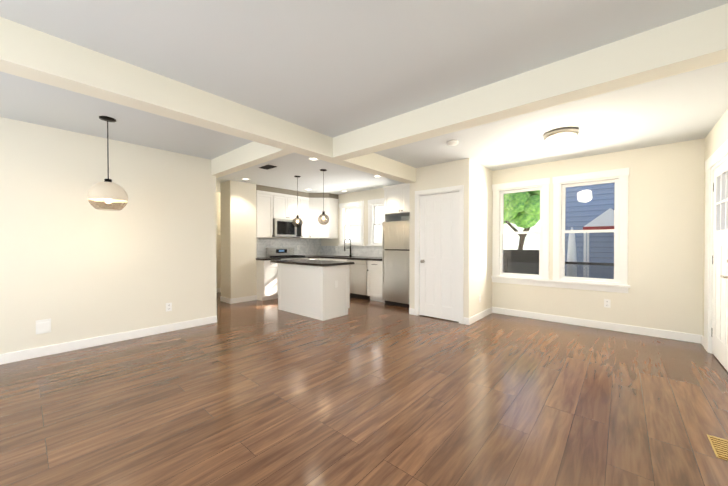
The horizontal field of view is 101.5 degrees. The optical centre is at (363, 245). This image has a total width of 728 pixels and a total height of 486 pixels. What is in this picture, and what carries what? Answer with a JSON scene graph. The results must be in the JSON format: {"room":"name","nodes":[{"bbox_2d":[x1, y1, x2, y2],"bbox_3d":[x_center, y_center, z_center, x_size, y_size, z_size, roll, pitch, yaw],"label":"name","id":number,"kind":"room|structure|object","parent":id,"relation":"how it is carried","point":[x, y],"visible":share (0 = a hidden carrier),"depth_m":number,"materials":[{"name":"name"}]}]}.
{"room":"empty living room","nodes":[
{"label":"empty living room","id":0,"kind":"room"},
{"bbox_2d":[0,117,216,353],"bbox_3d":[-3.693,-0.053,3.127,0.120,2.520,4.100,0,1,41],"label":"wall","id":1,"kind":"structure","parent":0,"point":[75,265],"depth_m":3.57,"materials":[{"name":"white paint"}]},
{"bbox_2d":[36,319,50,333],"bbox_3d":[-3.504,0.880,3.250,0.014,0.150,0.115,0,1,41],"label":"electrical outlet box","id":2,"kind":"object","parent":1,"relation":"attached to","point":[43,326],"visible":1,"depth_m":3.25,"materials":[{"name":"white plastic"}]},
{"bbox_2d":[0,316,216,364],"bbox_3d":[-3.631,1.154,3.104,0.017,0.105,4.070,0,1,41],"label":"baseboard","id":3,"kind":"structure","parent":1,"relation":"attached to","point":[11,357],"depth_m":3.58,"materials":[{"name":"white wood"}]},
{"bbox_2d":[166,302,171,311],"bbox_3d":[-2.725,0.852,4.149,0.008,0.116,0.072,0,1,41],"label":"outlet","id":4,"kind":"object","parent":1,"relation":"attached to","point":[168,306],"visible":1,"depth_m":4.15,"materials":[{"name":"white plastic"}]},
{"bbox_2d":[216,192,220,287],"bbox_3d":[-3.420,-0.097,7.845,0.120,2.520,3.620,0,1,41],"label":"wall","id":5,"kind":"structure","parent":0,"point":[218,239],"depth_m":7.48,"materials":[{"name":"white paint"}]},
{"bbox_2d":[223,180,256,298],"bbox_3d":[-2.662,-0.084,6.385,0.340,2.520,0.570,0,1,41],"label":"pillar","id":6,"kind":"structure","parent":0,"point":[239,246],"depth_m":6.23,"materials":[{"name":"white paint"}]},
{"bbox_2d":[220,182,299,295],"bbox_3d":[-2.137,-0.093,7.339,0.120,2.520,2.700,0,1,41],"label":"wall","id":7,"kind":"structure","parent":0,"point":[221,195],"depth_m":6.32,"materials":[{"name":"white paint"}]},
{"bbox_2d":[220,296,228,302],"bbox_3d":[-2.894,1.125,6.213,0.450,0.105,0.017,0,1,41],"label":"baseboard","id":8,"kind":"structure","parent":7,"relation":"attached to","point":[223,299],"depth_m":6.23,"materials":[{"name":"white wood"}]},
{"bbox_2d":[256,188,275,237],"bbox_3d":[-2.315,-0.705,6.768,0.345,1.035,0.464,0,1,41],"label":"upper cabinet","id":9,"kind":"object","parent":7,"relation":"attached to","point":[272,203],"depth_m":6.63,"materials":[{"name":"white wood"}]},
{"bbox_2d":[276,192,299,219],"bbox_3d":[-1.952,-0.932,7.184,0.345,0.589,0.760,0,1,41],"label":"upper cabinet","id":10,"kind":"object","parent":7,"relation":"attached to","point":[286,206],"depth_m":7.05,"materials":[{"name":"white wood"}]},
{"bbox_2d":[273,218,301,236],"bbox_3d":[-1.913,-0.424,7.155,0.444,0.414,0.748,0,1,41],"label":"microwave","id":11,"kind":"object","parent":10,"relation":"attached to","point":[284,228],"visible":0.6,"depth_m":6.96,"materials":[{"name":"silver metal"}]},
{"bbox_2d":[257,238,320,256],"bbox_3d":[-1.907,0.032,7.501,0.013,0.443,2.100,0,1,41],"label":"tile backsplash","id":12,"kind":"structure","parent":7,"relation":"attached to","point":[311,247],"depth_m":7.59,"materials":[{"name":"tile"}]},
{"bbox_2d":[292,196,307,238],"bbox_3d":[-1.601,-0.712,7.553,0.392,1.035,0.370,0,1,41],"label":"upper cabinet","id":13,"kind":"object","parent":7,"relation":"attached to","point":[303,199],"depth_m":7.46,"materials":[{"name":"white wood"}]},
{"bbox_2d":[308,196,338,238],"bbox_3d":[-1.190,-0.714,7.794,0.696,1.035,0.754,0,1,41],"label":"upper cabinet","id":14,"kind":"object","parent":7,"relation":"attached to","point":[316,230],"depth_m":7.58,"materials":[{"name":"white wood"}]},
{"bbox_2d":[0,292,727,485],"bbox_3d":[-1.404,1.232,3.561,8.800,0.060,7.980,0,1,41],"label":"floor","id":15,"kind":"structure","parent":0,"point":[363,392],"depth_m":2.25,"materials":[{"name":"brown wood"}]},
{"bbox_2d":[229,295,256,303],"bbox_3d":[-2.533,1.125,6.275,0.014,0.105,0.584,0,1,41],"label":"baseboard","id":16,"kind":"structure","parent":15,"relation":"on","point":[248,298],"depth_m":6.24,"materials":[{"name":"white wood"}]},
{"bbox_2d":[257,260,277,300],"bbox_3d":[-2.218,0.740,6.648,0.667,0.868,0.390,0,1,41],"label":"base cabinet","id":17,"kind":"object","parent":15,"relation":"on","point":[267,279],"visible":0.69,"depth_m":6.42,"materials":[{"name":"white wood"}]},
{"bbox_2d":[256,257,279,260],"bbox_3d":[-2.233,0.284,6.643,0.647,0.040,0.418,0,1,41],"label":"countertop","id":18,"kind":"structure","parent":17,"relation":"on","point":[264,258],"depth_m":6.44,"materials":[{"name":"stone"}]},
{"bbox_2d":[266,248,307,259],"bbox_3d":[-1.812,0.592,7.077,0.687,1.095,0.752,0,1,41],"label":"stove","id":19,"kind":"object","parent":15,"relation":"on","point":[284,253],"visible":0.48,"depth_m":7.10,"materials":[{"name":"silver metal"}]},
{"bbox_2d":[278,263,353,320],"bbox_3d":[-0.919,0.751,5.378,1.272,0.870,0.635,0,1,41],"label":"kitchen island","id":20,"kind":"object","parent":15,"relation":"on","point":[316,289],"depth_m":5.02,"materials":[{"name":"white wood"}]},
{"bbox_2d":[270,259,345,266],"bbox_3d":[-0.971,0.295,5.412,1.495,0.040,0.725,0,1,41],"label":"island countertop","id":21,"kind":"structure","parent":20,"relation":"on","point":[301,262],"depth_m":5.04,"materials":[{"name":"stone"}]},
{"bbox_2d":[319,258,347,260],"bbox_3d":[-0.575,0.733,7.346,0.990,0.868,0.643,0,1,41],"label":"base cabinet","id":22,"kind":"object","parent":15,"relation":"on","point":[330,259],"visible":0.19,"depth_m":7.09,"materials":[{"name":"white"}]},
{"bbox_2d":[305,255,381,260],"bbox_3d":[-0.511,0.280,7.088,2.663,0.040,0.945,0,1,41],"label":"countertop","id":23,"kind":"structure","parent":22,"relation":"on","point":[348,257],"depth_m":6.95,"materials":[{"name":"stone"}]},
{"bbox_2d":[344,238,351,255],"bbox_3d":[-0.387,0.025,7.370,0.098,0.463,0.244,0,1,41],"label":"faucet","id":24,"kind":"object","parent":23,"relation":"on","point":[350,246],"visible":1,"depth_m":7.44,"materials":[{"name":"black metal"}]},
{"bbox_2d":[347,259,369,299],"bbox_3d":[0.026,0.739,6.818,0.598,0.866,0.640,0,1,41],"label":"dishwasher","id":25,"kind":"object","parent":15,"relation":"on","point":[358,278],"visible":0.46,"depth_m":6.55,"materials":[{"name":"silver metal"}]},
{"bbox_2d":[367,260,383,301],"bbox_3d":[0.423,0.741,6.476,0.438,0.868,0.647,0,1,41],"label":"base cabinet","id":26,"kind":"object","parent":15,"relation":"on","point":[374,280],"visible":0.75,"depth_m":6.28,"materials":[{"name":"white wood"}]},
{"bbox_2d":[382,220,409,307],"bbox_3d":[0.898,0.337,5.995,0.820,1.685,0.692,0,1,41],"label":"fridge","id":27,"kind":"object","parent":15,"relation":"on","point":[395,259],"visible":0.65,"depth_m":5.79,"materials":[{"name":"silver metal"}]},
{"bbox_2d":[383,183,409,302],"bbox_3d":[0.912,-0.018,6.046,0.840,2.395,0.643,0,1,41],"label":"upper cabinet","id":28,"kind":"object","parent":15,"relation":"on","point":[396,202],"visible":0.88,"depth_m":5.92,"materials":[{"name":"white wood"}]},
{"bbox_2d":[706,434,727,460],"bbox_3d":[2.163,1.215,1.777,0.115,0.008,0.270,0,1,41],"label":"floor vent","id":29,"kind":"object","parent":15,"relation":"in","point":[719,447],"visible":1,"depth_m":1.79,"materials":[{"name":"gold metal"}]},
{"bbox_2d":[0,0,727,194],"bbox_3d":[-1.404,-1.357,3.537,8.800,0.080,7.980,0,1,41],"label":"ceiling","id":30,"kind":"structure","parent":0,"point":[332,68],"depth_m":2.22,"materials":[{"name":"white paint"}]},
{"bbox_2d":[87,116,127,210],"bbox_3d":[-2.640,-0.843,3.065,0.320,0.939,0.320,0,1,41],"label":"light","id":31,"kind":"object","parent":30,"relation":"hanging from","point":[107,194],"visible":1,"depth_m":2.98,"materials":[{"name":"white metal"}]},
{"bbox_2d":[0,17,415,183],"bbox_3d":[-1.326,-1.189,2.675,0.190,0.240,6.540,0,1,41],"label":"beam","id":32,"kind":"structure","parent":30,"relation":"attached to","point":[26,52],"depth_m":2.25,"materials":[{"name":"white paint"}]},
{"bbox_2d":[211,141,293,177],"bbox_3d":[-1.623,-1.202,4.033,2.040,0.240,0.140,0,1,41],"label":"beam","id":33,"kind":"structure","parent":30,"relation":"attached to","point":[250,154],"depth_m":3.92,"materials":[{"name":"white paint"}]},
{"bbox_2d":[259,165,276,169],"bbox_3d":[-1.621,-1.326,5.010,0.300,0.010,0.160,0,1,41],"label":"ceiling vent","id":34,"kind":"object","parent":30,"relation":"in","point":[266,167],"visible":0.96,"depth_m":5.00,"materials":[{"name":"black metal"}]},
{"bbox_2d":[292,176,302,227],"bbox_3d":[-1.275,-0.846,5.702,0.196,0.983,0.196,0,1,41],"label":"pendant light","id":35,"kind":"object","parent":30,"relation":"hanging from","point":[297,221],"visible":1,"depth_m":5.66,"materials":[{"name":"black metal"}]},
{"bbox_2d":[318,169,328,224],"bbox_3d":[-0.709,-0.851,5.210,0.196,0.963,0.196,0,1,41],"label":"pendant light","id":36,"kind":"object","parent":30,"relation":"hanging from","point":[323,218],"visible":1,"depth_m":5.17,"materials":[{"name":"black metal"}]},
{"bbox_2d":[447,140,457,145],"bbox_3d":[1.125,-1.302,3.763,0.136,0.036,0.136,0,1,41],"label":"smoke detector","id":37,"kind":"object","parent":30,"relation":"attached to","point":[452,142],"visible":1,"depth_m":3.72,"materials":[{"name":"white plastic"}]},
{"bbox_2d":[333,3,727,159],"bbox_3d":[0.967,-1.188,2.562,3.420,0.240,0.180,0,1,41],"label":"beam","id":38,"kind":"structure","parent":30,"relation":"attached to","point":[692,42],"depth_m":2.07,"materials":[{"name":"white paint"}]},
{"bbox_2d":[544,127,578,145],"bbox_3d":[2.287,-1.242,3.455,0.344,0.150,0.344,0,1,41],"label":"flush ceiling light","id":39,"kind":"object","parent":30,"relation":"attached to","point":[560,136],"visible":1,"depth_m":3.36,"materials":[{"name":"white glass"}]},
{"bbox_2d":[409,158,471,323],"bbox_3d":[1.222,-0.070,4.870,1.050,2.520,0.100,0,1,41],"label":"wall","id":40,"kind":"structure","parent":0,"point":[450,174],"depth_m":4.66,"materials":[{"name":"white paint"}]},
{"bbox_2d":[420,192,458,321],"bbox_3d":[1.214,0.166,4.830,0.708,2.026,0.099,0,1,41],"label":"closet door","id":41,"kind":"structure","parent":40,"relation":"in","point":[439,255],"depth_m":4.83,"materials":[{"name":"white wood"}]},
{"bbox_2d":[415,185,463,323],"bbox_3d":[1.228,0.128,4.856,0.858,2.125,0.117,0,1,41],"label":"door frame","id":42,"kind":"structure","parent":40,"relation":"attached to","point":[459,189],"depth_m":4.75,"materials":[{"name":"white wood"}]},
{"bbox_2d":[471,160,491,316],"bbox_3d":[1.928,-0.071,4.958,0.100,2.520,0.960,0,1,41],"label":"wall","id":43,"kind":"structure","parent":0,"point":[481,268],"depth_m":4.88,"materials":[{"name":"white paint"}]},
{"bbox_2d":[466,307,492,324],"bbox_3d":[1.913,1.138,4.880,0.034,0.105,1.034,0,1,41],"label":"baseboard","id":44,"kind":"structure","parent":43,"relation":"attached to","point":[488,311],"depth_m":4.80,"materials":[{"name":"white wood"}]},
{"bbox_2d":[321,138,704,334],"bbox_3d":[1.128,-0.085,6.462,8.800,2.520,0.260,0,1,41],"label":"wall","id":45,"kind":"structure","parent":0,"point":[665,226],"depth_m":3.98,"materials":[{"name":"white paint"}]},
{"bbox_2d":[342,205,360,244],"bbox_3d":[-0.236,-0.520,7.639,0.660,0.970,0.248,0,1,41],"label":"kitchen window","id":46,"kind":"structure","parent":45,"relation":"in","point":[346,216],"depth_m":7.76,"materials":[{"name":"white"}]},
{"bbox_2d":[321,246,383,256],"bbox_3d":[-0.203,0.033,7.437,2.668,0.443,0.012,0,1,41],"label":"tile backsplash","id":47,"kind":"structure","parent":45,"relation":"attached to","point":[366,251],"depth_m":7.46,"materials":[{"name":"tile"}]},
{"bbox_2d":[371,203,383,244],"bbox_3d":[0.503,-0.514,6.996,0.660,0.970,0.248,0,1,41],"label":"kitchen window","id":48,"kind":"structure","parent":45,"relation":"in","point":[374,224],"depth_m":7.13,"materials":[{"name":"white"}]},
{"bbox_2d":[498,185,542,278],"bbox_3d":[2.695,-0.227,5.092,0.690,1.510,0.248,0,1,41],"label":"living room window","id":49,"kind":"structure","parent":45,"relation":"in","point":[501,216],"depth_m":5.09,"materials":[{"name":"white wood"}]},
{"bbox_2d":[493,307,703,344],"bbox_3d":[3.218,1.141,4.472,2.500,0.105,0.017,0,1,41],"label":"baseboard","id":50,"kind":"structure","parent":45,"relation":"attached to","point":[681,336],"depth_m":4.24,"materials":[{"name":"white wood"}]},
{"bbox_2d":[604,299,610,307],"bbox_3d":[3.478,0.821,4.249,0.072,0.116,0.008,0,1,41],"label":"outlet","id":51,"kind":"object","parent":45,"relation":"attached to","point":[607,302],"visible":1,"depth_m":4.25,"materials":[{"name":"white plastic"}]},
{"bbox_2d":[703,109,727,335],"bbox_3d":[1.733,-0.030,0.649,0.260,2.520,7.720,0,1,41],"label":"wall","id":52,"kind":"structure","parent":0,"point":[716,137],"depth_m":3.28,"materials":[{"name":"white paint"}]},
{"bbox_2d":[704,139,727,353],"bbox_3d":[3.728,0.108,2.970,0.272,2.200,1.220,0,1,41],"label":"door frame","id":53,"kind":"structure","parent":52,"relation":"attached to","point":[717,156],"depth_m":3.34,"materials":[{"name":"white wood"}]},
{"bbox_2d":[712,160,727,370],"bbox_3d":[3.625,0.178,3.014,0.094,2.034,0.862,0,1,41],"label":"front door","id":54,"kind":"structure","parent":52,"relation":"in","point":[720,290],"depth_m":3.06,"materials":[{"name":"white wood"}]},
{"label":"outside","id":55,"kind":"structure","parent":0,"visible":0},
{"bbox_3d":[11.363,1.695,20.505,50.000,0.100,34.340,0,1,41],"label":"ground","id":56,"kind":"structure","parent":55,"visible":0},
{"bbox_2d":[349,206,383,241],"bbox_3d":[-0.648,-1.869,16.564,9.000,7.100,6.000,0,1,41],"label":"house","id":57,"kind":"structure","parent":56,"relation":"on","point":[356,229],"depth_m":12.26,"materials":[{"name":"white"}]},
{"bbox_2d":[503,220,539,249],"bbox_3d":[9.506,0.065,18.354,8.000,3.200,6.000,0,1,41],"label":"garage","id":58,"kind":"structure","parent":56,"relation":"on","point":[532,242],"depth_m":15.59,"materials":[{"name":"white"}]},
{"bbox_2d":[504,190,539,249],"bbox_3d":[6.443,-0.868,13.124,5.035,5.183,3.735,0,1,41],"label":"tree","id":59,"kind":"object","parent":56,"relation":"on","point":[530,199],"depth_m":11.54,"materials":[{"name":"green plant"}]},
{"bbox_2d":[503,250,613,278],"bbox_3d":[3.432,0.930,6.022,15.025,1.700,0.055,0,1,41],"label":"fence","id":60,"kind":"object","parent":56,"relation":"on","point":[522,261],"depth_m":6.07,"materials":[{"name":"black"}]},
{"bbox_2d":[567,227,576,276],"bbox_3d":[4.085,0.706,5.846,0.170,2.150,0.170,0,1,41],"label":"umbrella","id":61,"kind":"object","parent":56,"relation":"on","point":[572,245],"depth_m":5.79,"materials":[{"name":"white"}]},
{"bbox_2d":[565,183,614,278],"bbox_3d":[9.351,-1.509,4.825,10.500,6.600,3.000,0,1,41],"label":"neighbor house","id":62,"kind":"structure","parent":56,"relation":"on","point":[606,247],"depth_m":6.59,"materials":[{"name":"blue"}]},
{"bbox_2d":[583,209,613,277],"bbox_3d":[4.876,0.531,5.885,0.820,2.500,0.740,0,1,41],"label":"canopy","id":63,"kind":"object","parent":56,"relation":"on","point":[602,224],"depth_m":5.73,"materials":[{"name":"white"}]}
]}

